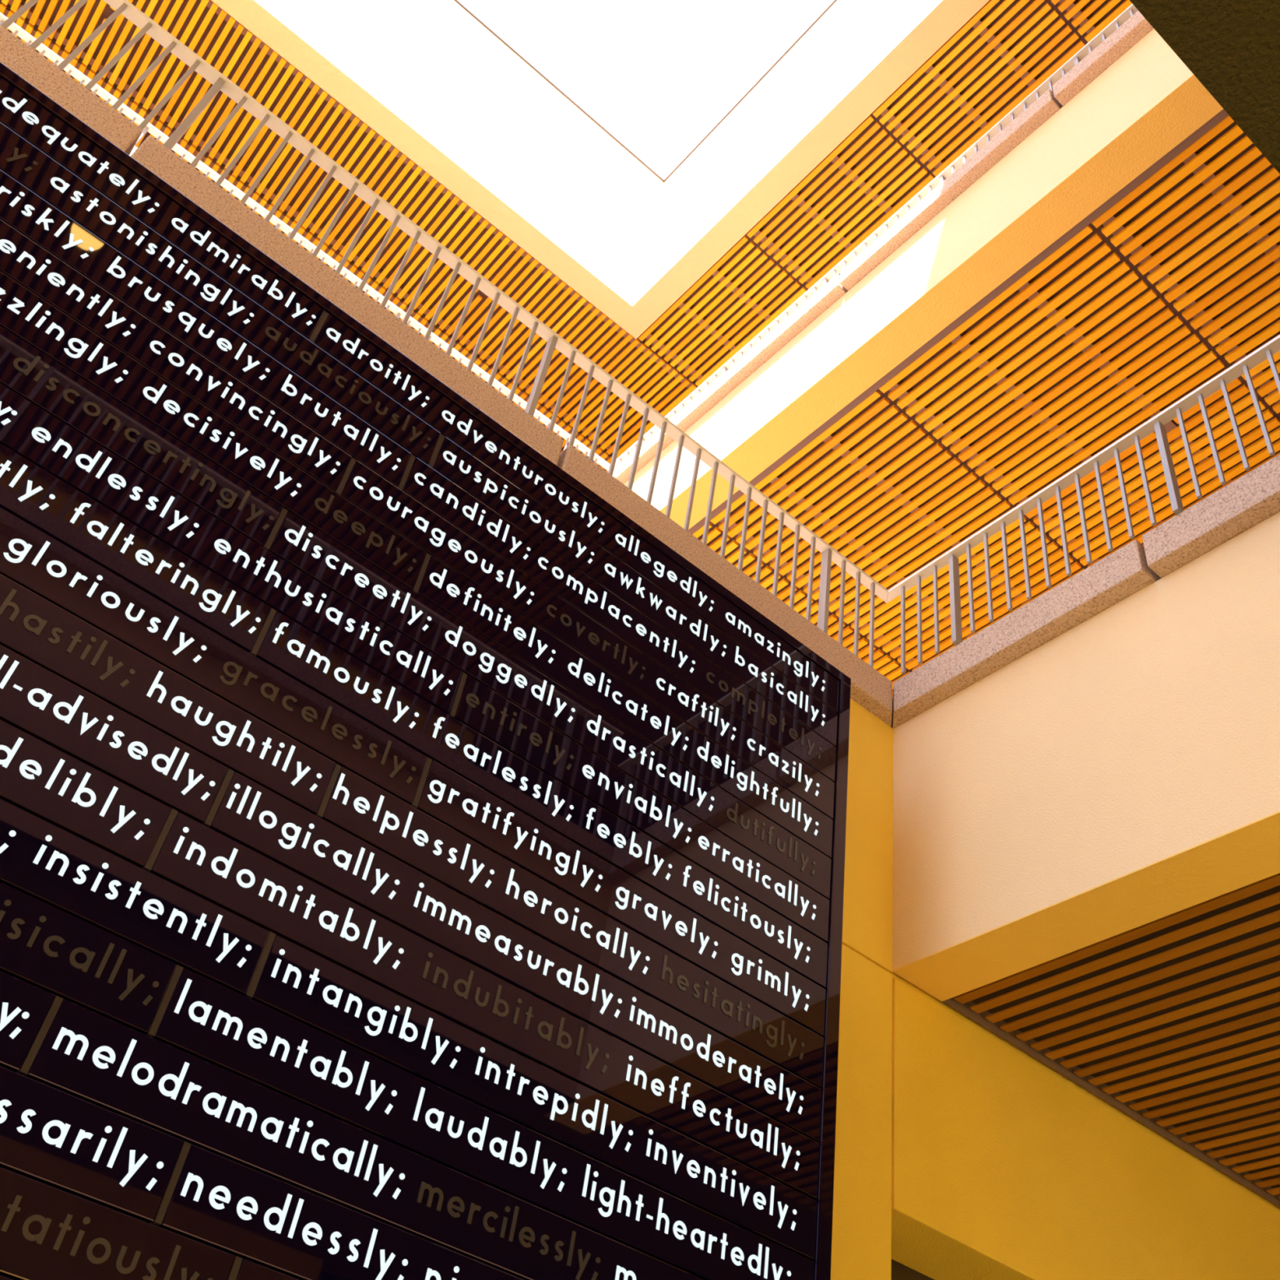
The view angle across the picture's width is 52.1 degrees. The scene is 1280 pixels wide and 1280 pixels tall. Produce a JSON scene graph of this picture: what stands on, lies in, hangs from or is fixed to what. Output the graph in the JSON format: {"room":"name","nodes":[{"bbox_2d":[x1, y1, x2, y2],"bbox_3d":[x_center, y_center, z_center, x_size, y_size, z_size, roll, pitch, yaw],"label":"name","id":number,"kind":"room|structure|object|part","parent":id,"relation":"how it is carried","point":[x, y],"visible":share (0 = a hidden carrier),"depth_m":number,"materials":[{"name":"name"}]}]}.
{"room":"building atrium","nodes":[
{"label":"building atrium","id":0,"kind":"room"},
{"bbox_2d":[211,0,663,322],"bbox_3d":[-6.487,-9.103,12.309,17.100,2.884,0.296,34,-48,-23],"label":"wall","id":1,"kind":"structure","parent":0,"point":[427,77],"depth_m":14.36,"materials":[{"name":"beige paint"}]},
{"bbox_2d":[454,0,836,182],"bbox_3d":[-1.639,-9.873,12.667,10.847,0.023,6.732,34,-48,-23],"label":"trim","id":2,"kind":"structure","parent":1,"relation":"on","point":[456,1],"depth_m":15.77,"materials":[{"name":"brown metal"}]},
{"bbox_2d":[8,0,1125,471],"bbox_3d":[-2.352,-8.925,9.877,21.660,0.142,14.820,34,-48,-23],"label":"ceiling","id":3,"kind":"structure","parent":0,"point":[108,11],"depth_m":13.88,"materials":[{"name":"orange wood"}]},
{"bbox_2d":[0,0,617,472],"bbox_3d":[-3.576,-3.774,15.338,11.622,0.131,1.599,34,-48,-23],"label":"ceiling panel","id":4,"kind":"object","parent":3,"relation":"attached to","point":[24,24],"visible":0.15,"depth_m":14.44,"materials":[{"name":"orange wood"}]},
{"bbox_2d":[1,0,697,457],"bbox_3d":[-2.571,-4.511,14.363,11.622,0.131,1.514,34,-48,-23],"label":"ceiling panel","id":5,"kind":"object","parent":3,"relation":"attached to","point":[34,15],"visible":0.52,"depth_m":14.14,"materials":[{"name":"orange wood"}]},
{"bbox_2d":[638,235,806,386],"bbox_3d":[1.728,-3.085,15.011,3.101,0.131,1.770,34,-48,-23],"label":"ceiling panel","id":6,"kind":"object","parent":3,"relation":"attached to","point":[719,274],"visible":0.27,"depth_m":14.52,"materials":[{"name":"orange wood"}]},
{"bbox_2d":[746,115,933,288],"bbox_3d":[2.865,-3.918,13.909,3.101,0.131,1.759,34,-48,-23],"label":"ceiling panel","id":7,"kind":"object","parent":3,"relation":"attached to","point":[838,161],"visible":0.3,"depth_m":13.41,"materials":[{"name":"orange wood"}]},
{"bbox_2d":[872,0,1084,176],"bbox_3d":[4.000,-4.751,12.809,3.101,0.131,1.764,34,-48,-23],"label":"ceiling panel","id":8,"kind":"object","parent":3,"relation":"attached to","point":[988,34],"visible":0.3,"depth_m":12.33,"materials":[{"name":"orange wood"}]},
{"bbox_2d":[1050,0,1132,42],"bbox_3d":[5.135,-5.583,11.708,3.101,0.131,1.758,34,-48,-23],"label":"ceiling panel","id":9,"kind":"object","parent":3,"relation":"attached to","point":[1074,10],"visible":0.12,"depth_m":11.78,"materials":[{"name":"orange wood"}]},
{"bbox_2d":[615,0,989,338],"bbox_3d":[2.173,-6.103,13.748,0.302,2.884,6.732,34,-48,-23],"label":"wall","id":10,"kind":"structure","parent":0,"point":[858,53],"depth_m":13.79,"materials":[{"name":"beige paint"}]},
{"bbox_2d":[623,28,1193,510],"bbox_3d":[1.754,-2.340,9.603,0.296,0.905,6.601,34,-48,-23],"label":"wall","id":11,"kind":"structure","parent":0,"point":[1150,70],"depth_m":9.12,"materials":[{"name":"beige paint"}]},
{"bbox_2d":[612,273,848,484],"bbox_3d":[0.664,-1.991,10.980,0.271,0.174,2.990,34,-48,-23],"label":"coping stone","id":12,"kind":"object","parent":11,"relation":"on","point":[832,291],"visible":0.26,"depth_m":10.64,"materials":[{"name":"beige stone"}]},
{"bbox_2d":[613,4,1137,469],"bbox_3d":[1.793,-2.976,10.291,0.068,0.604,6.715,34,-48,-23],"label":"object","id":13,"kind":"object","parent":12,"relation":"on","point":[1131,10],"visible":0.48,"depth_m":10.24,"materials":[{"name":"white paint"}]},
{"bbox_3d":[0.716,-2.176,11.333,0.048,0.587,0.027,34,-48,-23],"label":"post","id":14,"kind":"part","parent":13,"relation":"part of","materials":[{"name":"grey paint"}]},
{"bbox_3d":[1.494,-2.747,10.578,0.048,0.587,0.027,34,-48,-23],"label":"post","id":15,"kind":"part","parent":13,"relation":"part of","materials":[{"name":"grey paint"}]},
{"bbox_3d":[2.277,-3.321,9.820,0.048,0.587,0.027,34,-48,-23],"label":"post","id":16,"kind":"part","parent":13,"relation":"part of","materials":[{"name":"grey metal"}]},
{"bbox_3d":[3.055,-3.892,9.065,0.048,0.587,0.027,34,-48,-23],"label":"post","id":17,"kind":"part","parent":13,"relation":"part of","materials":[{"name":"grey metal"}]},
{"bbox_2d":[840,88,1062,290],"bbox_3d":[2.252,-3.143,9.454,0.294,0.174,1.941,34,-48,-23],"label":"coping stone","id":18,"kind":"object","parent":11,"relation":"on","point":[1046,105],"visible":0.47,"depth_m":9.31,"materials":[{"name":"stone"}]},
{"bbox_2d":[688,109,1228,534],"bbox_3d":[1.726,-1.880,9.504,0.057,0.102,6.943,34,-48,-23],"label":"trim","id":19,"kind":"structure","parent":11,"relation":"attached to","point":[1222,114],"depth_m":8.86,"materials":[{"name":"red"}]},
{"bbox_2d":[1052,10,1153,106],"bbox_3d":[3.366,-3.961,8.373,0.294,0.174,1.528,34,-48,-23],"label":"coping stone","id":20,"kind":"object","parent":11,"relation":"on","point":[1136,27],"visible":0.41,"depth_m":8.54,"materials":[{"name":"stone"}]},
{"bbox_2d":[659,74,1223,529],"bbox_3d":[1.692,-2.013,9.292,0.296,0.007,6.601,34,-48,-23],"label":"ceiling","id":21,"kind":"structure","parent":0,"point":[1190,105],"depth_m":8.77,"materials":[{"name":"gold paint"}]},
{"bbox_2d":[697,121,1279,690],"bbox_3d":[0.488,-3.240,8.506,12.540,0.142,14.820,34,-48,-23],"label":"ceiling","id":22,"kind":"structure","parent":0,"point":[1104,239],"depth_m":9.49,"materials":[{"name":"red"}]},
{"bbox_2d":[692,522,910,697],"bbox_3d":[1.580,0.517,12.066,4.198,0.097,1.799,34,-48,-23],"label":"ceiling panel","id":23,"kind":"object","parent":22,"relation":"attached to","point":[716,531],"visible":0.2,"depth_m":11.17,"materials":[{"name":"orange wood"}]},
{"bbox_2d":[710,390,1084,671],"bbox_3d":[2.742,-0.336,10.939,4.198,0.097,1.810,34,-48,-23],"label":"ceiling panel","id":24,"kind":"object","parent":22,"relation":"attached to","point":[831,440],"visible":0.48,"depth_m":10.44,"materials":[{"name":"orange wood"}]},
{"bbox_2d":[878,224,1279,567],"bbox_3d":[3.904,-1.188,9.812,4.198,0.097,1.798,34,-48,-23],"label":"ceiling panel","id":25,"kind":"object","parent":22,"relation":"attached to","point":[1028,290],"visible":0.58,"depth_m":9.35,"materials":[{"name":"orange wood"}]},
{"bbox_2d":[1091,115,1279,413],"bbox_3d":[5.065,-2.039,8.687,4.198,0.097,1.804,34,-48,-23],"label":"ceiling panel","id":26,"kind":"object","parent":22,"relation":"attached to","point":[1194,162],"visible":0.88,"depth_m":8.38,"materials":[{"name":"orange wood"}]},
{"bbox_2d":[830,698,1279,1279],"bbox_3d":[-0.554,1.763,3.944,12.540,5.904,0.365,34,-48,-23],"label":"wall","id":27,"kind":"structure","parent":0,"point":[961,1154],"depth_m":5.57,"materials":[{"name":"paint"}]},
{"bbox_2d":[0,25,142,155],"bbox_3d":[-2.960,-2.471,4.441,2.614,0.200,0.253,34,-48,-23],"label":"coping stone","id":28,"kind":"object","parent":27,"relation":"on","point":[15,55],"visible":0.29,"depth_m":4.78,"materials":[{"name":"stone"}]},
{"bbox_2d":[130,135,563,465],"bbox_3d":[-1.186,-1.265,5.358,2.006,0.200,0.253,34,-48,-23],"label":"coping stone","id":29,"kind":"object","parent":27,"relation":"on","point":[151,153],"visible":0.29,"depth_m":5.24,"materials":[{"name":"stone"}]},
{"bbox_2d":[0,62,851,1279],"bbox_3d":[-1.204,0.293,3.773,4.674,3.458,0.384,34,-48,-23],"label":"display panel","id":30,"kind":"object","parent":27,"relation":"attached to","point":[415,864],"visible":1,"depth_m":3.84,"materials":[{"name":"black glass"}]},
{"bbox_3d":[-2.149,0.778,2.150,2.327,0.181,0.028,34,-48,-23],"label":"glass panel","id":31,"kind":"part","parent":30,"relation":"part of","materials":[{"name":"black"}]},
{"bbox_3d":[-2.150,0.325,2.492,2.127,0.181,0.028,34,-48,-23],"label":"glass panel","id":32,"kind":"part","parent":30,"relation":"part of","materials":[{"name":"black glass"}]},
{"bbox_3d":[-2.053,-0.061,2.885,2.182,0.181,0.028,34,-48,-23],"label":"glass panel","id":33,"kind":"part","parent":30,"relation":"part of","materials":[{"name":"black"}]},
{"bbox_3d":[-2.039,0.250,2.664,2.353,0.181,0.028,34,-48,-23],"label":"glass panel","id":34,"kind":"part","parent":30,"relation":"part of","materials":[{"name":"black glass"}]},
{"bbox_3d":[-2.023,0.563,2.444,2.528,0.181,0.028,34,-48,-23],"label":"glass panel","id":35,"kind":"part","parent":30,"relation":"part of","materials":[{"name":"black glass"}]},
{"bbox_3d":[-1.993,-0.172,3.030,2.274,0.181,0.028,34,-48,-23],"label":"glass panel","id":36,"kind":"part","parent":30,"relation":"part of","materials":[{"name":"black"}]},
{"bbox_3d":[-1.969,0.750,2.357,2.734,0.181,0.028,34,-48,-23],"label":"glass panel","id":37,"kind":"part","parent":30,"relation":"part of","materials":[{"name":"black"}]},
{"bbox_3d":[-1.942,0.165,2.828,2.542,0.181,0.028,34,-48,-23],"label":"glass panel","id":38,"kind":"part","parent":30,"relation":"part of","materials":[{"name":"black glass"}]},
{"bbox_3d":[-1.947,-0.593,3.396,2.196,0.181,0.028,34,-48,-23],"label":"glass panel","id":39,"kind":"part","parent":30,"relation":"part of","materials":[{"name":"black glass"}]},
{"bbox_3d":[-1.934,-0.886,3.631,2.098,0.181,0.028,34,-48,-23],"label":"glass panel","id":40,"kind":"part","parent":30,"relation":"part of","materials":[{"name":"black glass"}]},
{"bbox_3d":[-1.874,-1.600,4.232,1.924,0.181,0.028,34,-48,-23],"label":"glass panel","id":41,"kind":"part","parent":30,"relation":"part of","materials":[{"name":"black glass"}]},
{"bbox_3d":[-1.863,-0.234,3.211,2.550,0.181,0.028,34,-48,-23],"label":"glass panel","id":42,"kind":"part","parent":30,"relation":"part of","materials":[{"name":"black glass"}]},
{"bbox_3d":[-1.835,-1.120,3.910,2.226,0.181,0.028,34,-48,-23],"label":"glass panel","id":43,"kind":"part","parent":30,"relation":"part of","materials":[{"name":"black glass"}]},
{"bbox_3d":[-1.740,-1.206,4.074,2.411,0.181,0.028,34,-48,-23],"label":"glass panel","id":44,"kind":"part","parent":30,"relation":"part of","materials":[{"name":"black glass"}]},
{"bbox_3d":[-1.723,-0.893,3.854,2.587,0.181,0.028,34,-48,-23],"label":"glass panel","id":45,"kind":"part","parent":30,"relation":"part of","materials":[{"name":"black glass"}]},
{"bbox_3d":[-1.738,-0.300,3.390,2.812,0.181,0.028,34,-48,-23],"label":"glass panel","id":46,"kind":"part","parent":30,"relation":"part of","materials":[{"name":"black glass"}]},
{"bbox_3d":[-1.687,-1.322,4.215,2.482,0.181,0.028,34,-48,-23],"label":"glass panel","id":47,"kind":"part","parent":30,"relation":"part of","materials":[{"name":"black glass"}]},
{"bbox_3d":[-1.677,-0.560,3.650,2.841,0.181,0.028,34,-48,-23],"label":"glass panel","id":48,"kind":"part","parent":30,"relation":"part of","materials":[{"name":"black glass"}]},
{"bbox_3d":[-0.237,1.928,3.253,1.785,0.181,0.028,34,-48,-23],"label":"glass panel","id":49,"kind":"part","parent":30,"relation":"part of","materials":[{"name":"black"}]},
{"bbox_3d":[-0.290,1.741,3.340,1.991,0.181,0.028,34,-48,-23],"label":"glass panel","id":50,"kind":"part","parent":30,"relation":"part of","materials":[{"name":"black glass"}]},
{"bbox_3d":[-0.417,1.504,3.388,2.392,0.181,0.028,34,-48,-23],"label":"glass panel","id":51,"kind":"part","parent":30,"relation":"part of","materials":[{"name":"black glass"}]},
{"bbox_3d":[-0.862,-1.012,4.828,4.674,0.050,0.033,34,-48,-23],"label":"frame","id":52,"kind":"part","parent":30,"relation":"part of","materials":[{"name":"black metal"}]},
{"bbox_3d":[-0.306,1.428,3.560,2.166,0.181,0.028,34,-48,-23],"label":"glass panel","id":53,"kind":"part","parent":30,"relation":"part of","materials":[{"name":"black glass"}]},
{"bbox_3d":[-0.321,1.117,3.780,2.336,0.181,0.028,34,-48,-23],"label":"glass panel","id":54,"kind":"part","parent":30,"relation":"part of","materials":[{"name":"black glass"}]},
{"bbox_3d":[-0.261,1.006,3.925,2.245,0.181,0.028,34,-48,-23],"label":"glass panel","id":55,"kind":"part","parent":30,"relation":"part of","materials":[{"name":"black glass"}]},
{"bbox_3d":[-0.209,1.343,3.724,1.977,0.181,0.028,34,-48,-23],"label":"glass panel","id":56,"kind":"part","parent":30,"relation":"part of","materials":[{"name":"black glass"}]},
{"bbox_3d":[-0.214,0.585,4.292,2.323,0.181,0.028,34,-48,-23],"label":"glass panel","id":57,"kind":"part","parent":30,"relation":"part of","materials":[{"name":"black glass"}]},
{"bbox_3d":[-0.202,0.292,4.527,2.421,0.181,0.028,34,-48,-23],"label":"glass panel","id":58,"kind":"part","parent":30,"relation":"part of","materials":[{"name":"black glass"}]},
{"bbox_3d":[-0.131,0.944,4.107,1.969,0.181,0.028,34,-48,-23],"label":"glass panel","id":59,"kind":"part","parent":30,"relation":"part of","materials":[{"name":"black glass"}]},
{"bbox_3d":[-0.142,-0.422,5.128,2.595,0.181,0.028,34,-48,-23],"label":"glass panel","id":60,"kind":"part","parent":30,"relation":"part of","materials":[{"name":"black glass"}]},
{"bbox_3d":[-0.102,0.058,4.806,2.293,0.181,0.028,34,-48,-23],"label":"glass panel","id":61,"kind":"part","parent":30,"relation":"part of","materials":[{"name":"black glass"}]},
{"bbox_3d":[-0.007,-0.028,4.970,2.108,0.181,0.028,34,-48,-23],"label":"glass panel","id":62,"kind":"part","parent":30,"relation":"part of","materials":[{"name":"black glass"}]},
{"bbox_3d":[-0.005,0.878,4.286,1.707,0.181,0.028,34,-48,-23],"label":"glass panel","id":63,"kind":"part","parent":30,"relation":"part of","materials":[{"name":"black glass"}]},
{"bbox_3d":[0.010,0.285,4.750,1.932,0.181,0.028,34,-48,-23],"label":"glass panel","id":64,"kind":"part","parent":30,"relation":"part of","materials":[{"name":"black glass"}]},
{"bbox_3d":[0.045,-0.143,5.111,2.037,0.181,0.028,34,-48,-23],"label":"glass panel","id":65,"kind":"part","parent":30,"relation":"part of","materials":[{"name":"black glass"}]},
{"bbox_3d":[0.056,0.618,4.546,1.678,0.181,0.028,34,-48,-23],"label":"glass panel","id":66,"kind":"part","parent":30,"relation":"part of","materials":[{"name":"black glass"}]},
{"bbox_3d":[0.656,1.421,4.553,0.064,3.407,0.033,34,-48,-23],"label":"frame","id":67,"kind":"part","parent":30,"relation":"part of","materials":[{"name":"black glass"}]},
{"bbox_2d":[556,444,892,727],"bbox_3d":[0.480,-0.132,6.219,2.319,0.200,0.253,34,-48,-23],"label":"coping stone","id":68,"kind":"object","parent":27,"relation":"on","point":[869,688],"visible":0.38,"depth_m":6.09,"materials":[{"name":"beige stone"}]},
{"bbox_2d":[0,0,888,667],"bbox_3d":[-1.050,-1.596,5.595,6.191,0.636,0.059,34,-48,-23],"label":"railing","id":69,"kind":"object","parent":68,"relation":"on","point":[220,82],"visible":0.98,"depth_m":5.84,"materials":[{"name":"metal"}]},
{"bbox_3d":[-1.781,-2.084,5.214,0.027,0.618,0.048,34,-48,-23],"label":"post","id":70,"kind":"part","parent":69,"relation":"part of","materials":[{"name":"grey metal"}]},
{"bbox_3d":[-0.449,-1.179,5.902,0.027,0.618,0.048,34,-48,-23],"label":"post","id":71,"kind":"part","parent":69,"relation":"part of","materials":[{"name":"beige metal"}]},
{"bbox_3d":[0.932,-0.239,6.617,0.027,0.618,0.048,34,-48,-23],"label":"post","id":72,"kind":"part","parent":69,"relation":"part of","materials":[{"name":"grey metal"}]},
{"bbox_2d":[891,1258,933,1279],"bbox_3d":[2.197,4.730,4.870,4.560,3.652,0.046,34,-48,-23],"label":"door","id":73,"kind":"structure","parent":27,"relation":"in","point":[900,1271],"depth_m":5.31,"materials":[{"name":"brown wood"}]},
{"bbox_2d":[942,994,1279,1207],"bbox_3d":[2.422,2.290,6.304,2.877,0.080,0.015,34,-48,-23],"label":"trim","id":74,"kind":"structure","parent":27,"relation":"attached to","point":[1011,1037],"depth_m":6.17,"materials":[{"name":"brown"}]},
{"bbox_2d":[892,511,1279,969],"bbox_3d":[2.245,0.307,5.193,0.314,1.350,3.010,34,-48,-23],"label":"wall","id":75,"kind":"structure","parent":0,"point":[1146,731],"depth_m":5.36,"materials":[{"name":"beige paint"}]},
{"bbox_2d":[891,539,1160,728],"bbox_3d":[1.733,0.090,6.205,0.294,0.200,1.656,34,-48,-23],"label":"coping stone","id":76,"kind":"object","parent":75,"relation":"on","point":[1125,571],"visible":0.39,"depth_m":6.00,"materials":[{"name":"grey stone"}]},
{"bbox_2d":[887,334,1279,674],"bbox_3d":[2.211,-0.687,5.905,0.068,0.636,2.970,34,-48,-23],"label":"railing","id":77,"kind":"object","parent":76,"relation":"on","point":[1156,424],"visible":1,"depth_m":6.10,"materials":[{"name":"grey metal"}]},
{"bbox_3d":[1.572,-0.203,6.529,0.048,0.618,0.027,34,-48,-23],"label":"post","id":78,"kind":"part","parent":77,"relation":"part of","materials":[{"name":"grey metal"}]},
{"bbox_3d":[2.336,-0.763,5.788,0.048,0.618,0.027,34,-48,-23],"label":"post","id":79,"kind":"part","parent":77,"relation":"part of","materials":[{"name":"grey metal"}]},
{"bbox_2d":[1142,453,1279,577],"bbox_3d":[2.751,-0.657,5.218,0.294,0.200,1.499,34,-48,-23],"label":"coping stone","id":80,"kind":"object","parent":75,"relation":"on","point":[1253,498],"visible":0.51,"depth_m":5.40,"materials":[{"name":"grey stone"}]},
{"bbox_2d":[892,0,1279,1001],"bbox_3d":[-0.780,-1.346,3.068,8.293,0.017,3.323,34,-48,-23],"label":"ceiling","id":81,"kind":"structure","parent":0,"point":[1248,854],"depth_m":4.76,"materials":[{"name":"yellow paint"}]},
{"bbox_2d":[953,873,1279,1199],"bbox_3d":[3.337,1.597,5.358,2.753,0.008,2.909,34,-48,-23],"label":"ceiling slats","id":82,"kind":"object","parent":81,"relation":"attached to","point":[1272,882],"visible":1,"depth_m":5.63,"materials":[{"name":"brown wood"}]},
{"bbox_2d":[964,872,1279,1188],"bbox_3d":[2.156,-1.325,2.763,12.540,0.205,7.410,34,-48,-23],"label":"ceiling","id":83,"kind":"structure","parent":0,"point":[1273,891],"depth_m":5.74,"materials":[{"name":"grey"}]},
{"bbox_3d":[-3.472,-2.794,10.157,8.276,0.912,0.295,34,-48,-23],"label":"wall","id":84,"kind":"structure","parent":0,"visible":0},
{"bbox_2d":[128,146,137,155],"bbox_3d":[-3.342,-3.293,10.403,8.151,0.177,0.165,34,-48,-23],"label":"trim","id":85,"kind":"structure","parent":84,"relation":"on","point":[135,148],"depth_m":10.05,"materials":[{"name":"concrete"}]},
{"bbox_2d":[0,12,609,471],"bbox_3d":[-2.739,-3.068,11.092,6.422,0.604,0.079,34,-48,-23],"label":"railing","id":86,"kind":"object","parent":84,"relation":"on","point":[17,30],"visible":0.38,"depth_m":11.12,"materials":[{"name":"white paint"}]},
{"bbox_3d":[-4.043,-3.934,10.427,0.027,0.587,0.048,34,-48,-23],"label":"post","id":87,"kind":"part","parent":86,"relation":"part of","materials":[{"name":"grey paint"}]}
]}

